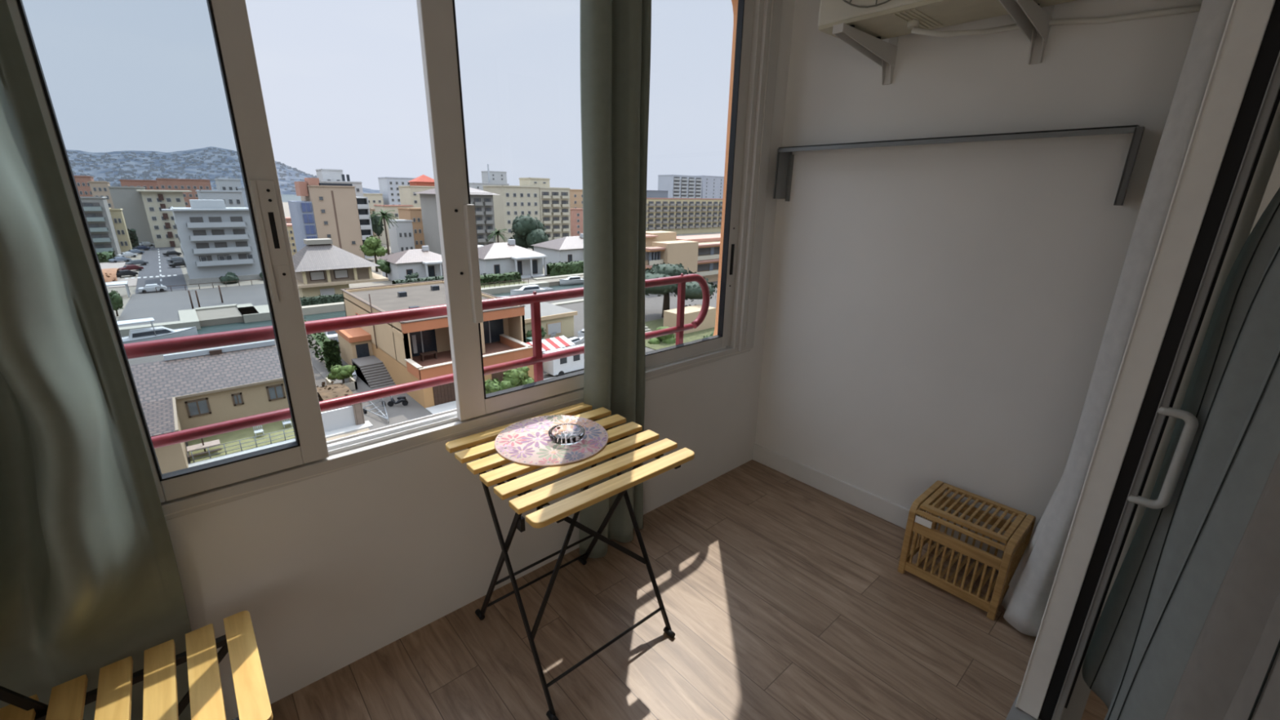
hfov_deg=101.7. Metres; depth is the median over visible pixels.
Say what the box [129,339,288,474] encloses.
house
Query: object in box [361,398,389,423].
trailer
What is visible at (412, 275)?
shrub
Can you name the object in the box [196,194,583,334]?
water
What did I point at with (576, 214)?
apartment building
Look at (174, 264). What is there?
car
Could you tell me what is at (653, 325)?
ground
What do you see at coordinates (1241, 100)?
door
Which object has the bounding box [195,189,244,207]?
apartment building
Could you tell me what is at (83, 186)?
apartment building
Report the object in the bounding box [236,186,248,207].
apartment building
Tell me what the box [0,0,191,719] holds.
curtain
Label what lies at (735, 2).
wall
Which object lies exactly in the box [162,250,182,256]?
car
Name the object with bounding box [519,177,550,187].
apartment building
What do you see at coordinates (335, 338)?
car
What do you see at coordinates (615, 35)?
curtain
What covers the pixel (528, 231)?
broad tree
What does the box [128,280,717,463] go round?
ground
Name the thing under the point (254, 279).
deck railing
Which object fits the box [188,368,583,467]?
pavement
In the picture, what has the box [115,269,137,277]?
car
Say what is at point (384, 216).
palm tree
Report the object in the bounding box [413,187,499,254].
apartment building
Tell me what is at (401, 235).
apartment building
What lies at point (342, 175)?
water tank
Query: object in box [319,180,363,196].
apartment building
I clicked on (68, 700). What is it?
folding chair
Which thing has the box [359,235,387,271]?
street tree
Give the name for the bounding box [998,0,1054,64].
wall bracket
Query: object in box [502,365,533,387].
street tree
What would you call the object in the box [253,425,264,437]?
garden chair
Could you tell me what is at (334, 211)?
apartment building
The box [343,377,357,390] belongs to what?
planter
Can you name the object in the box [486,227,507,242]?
palm tree
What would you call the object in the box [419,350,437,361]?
table
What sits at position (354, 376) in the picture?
dinghy
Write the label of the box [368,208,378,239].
apartment building
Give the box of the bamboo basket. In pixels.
[897,480,1035,620]
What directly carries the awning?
on the ground at (653, 303)
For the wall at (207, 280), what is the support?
on the ground at (227, 315)
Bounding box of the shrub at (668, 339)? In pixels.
[648,326,675,344]
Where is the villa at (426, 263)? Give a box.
[377,245,443,280]
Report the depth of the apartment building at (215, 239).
116.54 m
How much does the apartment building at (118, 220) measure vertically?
13.290 m
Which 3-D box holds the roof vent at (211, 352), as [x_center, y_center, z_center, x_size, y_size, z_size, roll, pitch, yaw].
[-38.915,-0.748,47.807,0.900,0.400,0.600,-14,23,-39]
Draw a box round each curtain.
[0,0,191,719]
[579,0,651,558]
[1001,0,1233,636]
[1081,187,1279,719]
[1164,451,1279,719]
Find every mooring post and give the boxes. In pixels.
[187,290,193,308]
[195,290,200,307]
[217,284,223,302]
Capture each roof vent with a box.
[208,349,222,355]
[397,291,407,297]
[430,284,439,290]
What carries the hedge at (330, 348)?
on the driveway
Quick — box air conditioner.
[817,0,1076,39]
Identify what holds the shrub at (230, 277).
on the ground at (227, 315)
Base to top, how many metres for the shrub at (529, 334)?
2.896 m
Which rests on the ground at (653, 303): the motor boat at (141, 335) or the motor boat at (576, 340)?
the motor boat at (576, 340)
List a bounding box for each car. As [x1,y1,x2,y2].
[108,256,131,262]
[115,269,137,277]
[116,252,137,257]
[119,264,143,271]
[124,248,144,253]
[124,259,148,265]
[132,245,150,249]
[137,284,167,293]
[138,241,154,246]
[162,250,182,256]
[166,256,183,262]
[168,261,186,267]
[324,330,337,340]
[333,337,339,351]
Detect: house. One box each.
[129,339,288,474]
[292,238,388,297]
[334,279,533,408]
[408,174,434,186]
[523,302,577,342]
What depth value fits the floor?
1.97 m
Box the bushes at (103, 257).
[96,250,115,262]
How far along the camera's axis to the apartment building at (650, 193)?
342.96 m
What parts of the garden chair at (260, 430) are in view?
seat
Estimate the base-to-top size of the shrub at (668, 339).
3.191 m
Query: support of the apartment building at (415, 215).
on the ground at (227, 315)
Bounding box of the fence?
[191,427,293,462]
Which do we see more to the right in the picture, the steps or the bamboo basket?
the bamboo basket
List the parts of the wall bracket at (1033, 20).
arm, wall plate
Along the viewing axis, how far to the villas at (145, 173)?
2160.69 m
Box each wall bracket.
[832,22,898,84]
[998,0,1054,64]
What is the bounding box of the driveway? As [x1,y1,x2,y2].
[310,350,432,430]
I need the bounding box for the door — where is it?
[1005,0,1279,719]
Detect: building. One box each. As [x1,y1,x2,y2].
[73,175,93,196]
[80,196,121,257]
[87,181,114,208]
[107,186,154,244]
[109,208,132,252]
[119,179,159,190]
[136,190,191,247]
[155,177,211,207]
[161,200,261,279]
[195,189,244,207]
[213,177,241,190]
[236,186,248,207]
[284,217,291,223]
[286,223,297,255]
[288,177,374,258]
[315,168,342,181]
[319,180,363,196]
[363,193,383,208]
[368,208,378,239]
[373,204,413,244]
[377,177,414,204]
[387,219,414,253]
[396,207,425,248]
[397,185,435,208]
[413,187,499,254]
[469,182,509,190]
[480,170,506,183]
[482,185,540,242]
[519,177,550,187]
[538,186,570,240]
[569,189,582,208]
[569,208,583,235]
[644,231,720,281]
[645,197,722,234]
[646,190,668,198]
[657,174,702,198]
[697,175,724,198]
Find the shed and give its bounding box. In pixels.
[101,268,119,282]
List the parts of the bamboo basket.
frame, panel, rail, panel, lid, frame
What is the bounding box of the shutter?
[320,288,335,295]
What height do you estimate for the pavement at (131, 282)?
0.120 m
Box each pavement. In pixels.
[99,252,137,288]
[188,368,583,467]
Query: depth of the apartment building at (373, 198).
269.19 m
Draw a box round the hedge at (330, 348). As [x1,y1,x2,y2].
[303,317,342,372]
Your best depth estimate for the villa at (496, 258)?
128.06 m
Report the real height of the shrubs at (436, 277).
2.226 m
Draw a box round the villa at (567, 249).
[530,233,583,265]
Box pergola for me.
[105,280,130,297]
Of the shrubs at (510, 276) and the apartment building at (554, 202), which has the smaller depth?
the shrubs at (510, 276)
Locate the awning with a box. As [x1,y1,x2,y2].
[525,335,575,351]
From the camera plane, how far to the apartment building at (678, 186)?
452.02 m
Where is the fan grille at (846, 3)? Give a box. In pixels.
[842,0,890,8]
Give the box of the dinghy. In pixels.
[345,369,356,382]
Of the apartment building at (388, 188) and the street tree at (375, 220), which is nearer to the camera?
the street tree at (375, 220)
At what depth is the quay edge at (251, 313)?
86.84 m
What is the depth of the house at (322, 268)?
98.89 m
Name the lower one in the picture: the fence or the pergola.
the fence
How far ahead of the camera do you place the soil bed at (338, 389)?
50.90 m
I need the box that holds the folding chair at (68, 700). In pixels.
[0,610,273,719]
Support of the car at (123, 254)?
on the pavement at (131, 282)
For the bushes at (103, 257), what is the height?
2.942 m
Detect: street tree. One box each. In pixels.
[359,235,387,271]
[370,210,383,238]
[374,258,390,277]
[484,377,511,394]
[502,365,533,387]
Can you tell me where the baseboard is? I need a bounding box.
[752,443,1003,571]
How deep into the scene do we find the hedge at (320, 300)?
94.68 m
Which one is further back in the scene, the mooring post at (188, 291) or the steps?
the mooring post at (188, 291)
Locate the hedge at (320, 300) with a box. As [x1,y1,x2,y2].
[299,293,343,306]
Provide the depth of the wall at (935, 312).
2.25 m
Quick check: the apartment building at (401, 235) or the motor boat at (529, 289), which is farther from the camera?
the apartment building at (401, 235)
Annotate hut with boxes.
[663,304,715,333]
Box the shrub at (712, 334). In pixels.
[702,332,713,337]
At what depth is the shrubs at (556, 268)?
133.88 m
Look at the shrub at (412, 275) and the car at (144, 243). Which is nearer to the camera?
the shrub at (412, 275)
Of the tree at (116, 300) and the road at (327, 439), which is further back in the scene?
the tree at (116, 300)
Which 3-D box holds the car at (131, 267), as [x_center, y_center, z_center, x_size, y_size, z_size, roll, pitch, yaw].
[-125.523,-22.668,128.606,4.501,1.460,3.019,-14,23,-39]
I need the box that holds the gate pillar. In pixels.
[351,402,364,425]
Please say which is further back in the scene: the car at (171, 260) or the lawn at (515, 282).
the car at (171, 260)
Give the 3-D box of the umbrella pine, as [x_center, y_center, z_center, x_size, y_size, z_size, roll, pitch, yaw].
[4.670,-11.634,87.797,15.144,9.250,15.658,-14,23,-39]
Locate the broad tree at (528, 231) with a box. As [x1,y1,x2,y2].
[510,213,549,250]
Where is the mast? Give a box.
[487,164,489,182]
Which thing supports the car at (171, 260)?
on the road at (151, 255)
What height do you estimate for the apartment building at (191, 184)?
23.735 m
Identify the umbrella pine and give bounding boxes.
[644,262,717,317]
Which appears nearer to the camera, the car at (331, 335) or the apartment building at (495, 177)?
the car at (331, 335)
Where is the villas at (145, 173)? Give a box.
[66,147,317,191]
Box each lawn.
[187,410,327,463]
[480,280,528,288]
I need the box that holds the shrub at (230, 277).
[218,271,239,284]
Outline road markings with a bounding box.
[124,246,177,285]
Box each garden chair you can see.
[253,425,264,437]
[281,418,292,428]
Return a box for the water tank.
[341,174,350,181]
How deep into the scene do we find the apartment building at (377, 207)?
199.75 m
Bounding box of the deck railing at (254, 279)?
[155,279,260,292]
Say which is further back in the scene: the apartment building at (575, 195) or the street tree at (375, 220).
the apartment building at (575, 195)
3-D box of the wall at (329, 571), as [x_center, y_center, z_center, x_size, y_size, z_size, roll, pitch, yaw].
[-1.041,-0.313,1.512,4.600,2.850,0.200,-14,23,-39]
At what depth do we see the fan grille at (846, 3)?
1.94 m
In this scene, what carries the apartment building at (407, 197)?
on the ground at (227, 315)
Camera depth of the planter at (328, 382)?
54.84 m
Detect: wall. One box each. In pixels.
[165,0,795,719]
[187,274,262,284]
[320,405,355,431]
[712,0,737,336]
[755,0,1279,616]
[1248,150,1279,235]
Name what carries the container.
on the ground at (653, 303)
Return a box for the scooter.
[387,395,408,406]
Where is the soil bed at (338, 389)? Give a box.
[315,381,353,410]
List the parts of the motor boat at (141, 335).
rub rail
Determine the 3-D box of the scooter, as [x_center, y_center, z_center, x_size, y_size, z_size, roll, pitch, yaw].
[-23.485,3.884,50.502,1.671,1.206,1.034,-14,23,-39]
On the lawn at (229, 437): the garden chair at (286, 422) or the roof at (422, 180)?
the garden chair at (286, 422)
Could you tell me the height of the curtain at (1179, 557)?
2.400 m
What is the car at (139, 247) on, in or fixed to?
on the road at (151, 255)
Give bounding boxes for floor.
[270,459,1108,719]
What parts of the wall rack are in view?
plate, plate, plate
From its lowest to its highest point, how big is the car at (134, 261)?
1.460 m
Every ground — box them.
[106,202,720,326]
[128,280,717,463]
[644,314,715,350]
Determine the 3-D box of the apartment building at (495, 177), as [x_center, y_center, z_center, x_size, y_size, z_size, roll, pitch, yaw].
[-101.533,-114.659,366.448,14.230,33.723,10.500,-14,23,-39]
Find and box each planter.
[325,377,332,385]
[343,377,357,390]
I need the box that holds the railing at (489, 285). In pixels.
[480,279,528,288]
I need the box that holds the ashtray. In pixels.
[547,423,585,444]
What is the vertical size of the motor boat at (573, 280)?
2.061 m
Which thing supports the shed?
on the pavement at (131, 282)
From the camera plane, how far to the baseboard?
2.87 m
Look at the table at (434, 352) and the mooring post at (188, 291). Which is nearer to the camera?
the table at (434, 352)
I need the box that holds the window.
[6,0,782,520]
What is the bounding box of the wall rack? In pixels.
[773,124,1144,205]
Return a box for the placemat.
[494,414,608,466]
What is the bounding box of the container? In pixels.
[525,337,542,342]
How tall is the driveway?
0.050 m
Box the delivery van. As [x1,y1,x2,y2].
[542,343,584,376]
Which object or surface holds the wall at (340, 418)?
on the ground at (653, 303)
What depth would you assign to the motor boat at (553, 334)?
73.86 m
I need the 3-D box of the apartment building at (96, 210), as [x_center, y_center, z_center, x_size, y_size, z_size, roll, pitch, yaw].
[-159.855,-39.310,153.574,6.794,17.074,17.250,-14,23,-39]
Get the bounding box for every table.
[186,438,222,457]
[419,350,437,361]
[445,402,694,719]
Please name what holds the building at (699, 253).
on the ground at (653, 303)
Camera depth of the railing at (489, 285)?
115.44 m
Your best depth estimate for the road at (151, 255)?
127.69 m
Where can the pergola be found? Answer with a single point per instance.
(125, 282)
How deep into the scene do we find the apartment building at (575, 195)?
258.81 m
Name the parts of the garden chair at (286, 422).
seat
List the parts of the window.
sash, latch plate, balcony railing, rail, rail, sash, post, post, sash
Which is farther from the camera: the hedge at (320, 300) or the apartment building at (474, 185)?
the apartment building at (474, 185)
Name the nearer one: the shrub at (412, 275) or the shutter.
the shutter
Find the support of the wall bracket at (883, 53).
attached to the wall at (935, 312)
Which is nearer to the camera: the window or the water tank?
the window
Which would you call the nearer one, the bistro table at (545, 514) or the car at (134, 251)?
the bistro table at (545, 514)
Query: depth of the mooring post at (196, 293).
89.52 m
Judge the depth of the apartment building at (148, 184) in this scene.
268.14 m
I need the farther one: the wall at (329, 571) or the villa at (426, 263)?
the villa at (426, 263)
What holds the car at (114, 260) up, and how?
on the pavement at (131, 282)
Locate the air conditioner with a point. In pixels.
(884, 19)
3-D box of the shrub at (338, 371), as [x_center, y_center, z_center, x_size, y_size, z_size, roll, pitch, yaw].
[-31.067,1.790,54.413,2.799,2.733,2.412,-14,23,-39]
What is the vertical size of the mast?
37.896 m
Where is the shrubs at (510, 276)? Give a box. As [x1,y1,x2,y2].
[480,271,521,284]
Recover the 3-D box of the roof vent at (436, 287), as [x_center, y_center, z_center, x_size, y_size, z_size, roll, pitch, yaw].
[-27.302,-9.588,69.476,0.900,0.600,0.700,-14,23,-39]
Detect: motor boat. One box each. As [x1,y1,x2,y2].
[116,317,198,343]
[510,284,554,295]
[550,331,556,337]
[559,275,583,285]
[563,336,584,347]
[577,328,584,337]
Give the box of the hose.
[911,4,1201,37]
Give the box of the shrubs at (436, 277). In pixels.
[391,274,444,284]
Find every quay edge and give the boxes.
[118,302,345,337]
[480,273,583,305]
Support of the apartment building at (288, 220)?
on the ground at (227, 315)
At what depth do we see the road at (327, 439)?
44.61 m
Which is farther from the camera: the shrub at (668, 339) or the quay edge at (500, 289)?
the quay edge at (500, 289)
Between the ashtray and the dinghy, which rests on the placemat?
the ashtray
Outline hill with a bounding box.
[66,146,379,194]
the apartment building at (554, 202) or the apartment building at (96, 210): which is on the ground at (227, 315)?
the apartment building at (554, 202)
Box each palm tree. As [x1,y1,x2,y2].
[368,208,398,254]
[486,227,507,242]
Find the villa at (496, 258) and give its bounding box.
[477,239,546,278]
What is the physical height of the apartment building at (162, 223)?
18.805 m
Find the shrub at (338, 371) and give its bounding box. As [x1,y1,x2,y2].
[326,364,356,383]
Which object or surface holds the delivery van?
on the ground at (653, 303)
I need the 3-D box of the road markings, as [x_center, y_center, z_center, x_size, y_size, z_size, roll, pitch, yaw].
[-136.047,-27.350,145.246,9.000,0.009,104.200,-14,23,-39]
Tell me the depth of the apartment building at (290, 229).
158.73 m
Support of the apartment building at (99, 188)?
on the ground at (227, 315)
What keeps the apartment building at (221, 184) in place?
on the ground at (227, 315)
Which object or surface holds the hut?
on the ground at (653, 325)
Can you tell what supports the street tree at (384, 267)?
on the ground at (227, 315)
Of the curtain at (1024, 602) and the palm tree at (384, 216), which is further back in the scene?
the palm tree at (384, 216)
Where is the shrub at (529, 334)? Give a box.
[525,326,546,337]
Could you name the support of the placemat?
on the bistro table at (545, 514)
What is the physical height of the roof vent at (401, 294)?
0.600 m
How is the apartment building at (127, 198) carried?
on the ground at (227, 315)
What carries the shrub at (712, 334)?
on the ground at (653, 325)
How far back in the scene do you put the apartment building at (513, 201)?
199.66 m
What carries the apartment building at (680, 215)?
on the ground at (227, 315)
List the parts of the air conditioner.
casing, drain spout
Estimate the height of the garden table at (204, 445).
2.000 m
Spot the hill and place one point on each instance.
(191, 169)
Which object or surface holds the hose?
attached to the wall at (935, 312)
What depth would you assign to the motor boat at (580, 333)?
74.42 m
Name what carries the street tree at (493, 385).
on the road at (327, 439)
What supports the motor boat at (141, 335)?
on the water
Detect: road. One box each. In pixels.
[135,244,188,293]
[325,427,369,441]
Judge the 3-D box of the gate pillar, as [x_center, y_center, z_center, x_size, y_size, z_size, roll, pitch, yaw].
[-25.040,4.654,46.293,0.900,2.350,0.900,-14,23,-39]
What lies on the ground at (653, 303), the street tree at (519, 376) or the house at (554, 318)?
the house at (554, 318)
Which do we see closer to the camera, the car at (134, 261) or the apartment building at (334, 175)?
the car at (134, 261)
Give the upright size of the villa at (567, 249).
8.700 m
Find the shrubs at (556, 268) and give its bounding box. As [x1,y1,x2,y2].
[546,260,583,276]
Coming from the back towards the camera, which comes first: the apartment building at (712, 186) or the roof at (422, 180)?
the apartment building at (712, 186)
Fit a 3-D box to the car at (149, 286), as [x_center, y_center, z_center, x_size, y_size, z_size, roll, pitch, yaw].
[-96.925,-14.290,103.674,4.200,1.460,1.760,-14,23,-39]
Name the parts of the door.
handle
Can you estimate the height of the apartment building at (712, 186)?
37.278 m
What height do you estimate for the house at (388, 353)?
9.200 m
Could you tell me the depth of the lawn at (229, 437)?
43.38 m
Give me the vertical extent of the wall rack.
0.262 m
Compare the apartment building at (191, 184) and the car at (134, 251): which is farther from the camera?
the apartment building at (191, 184)

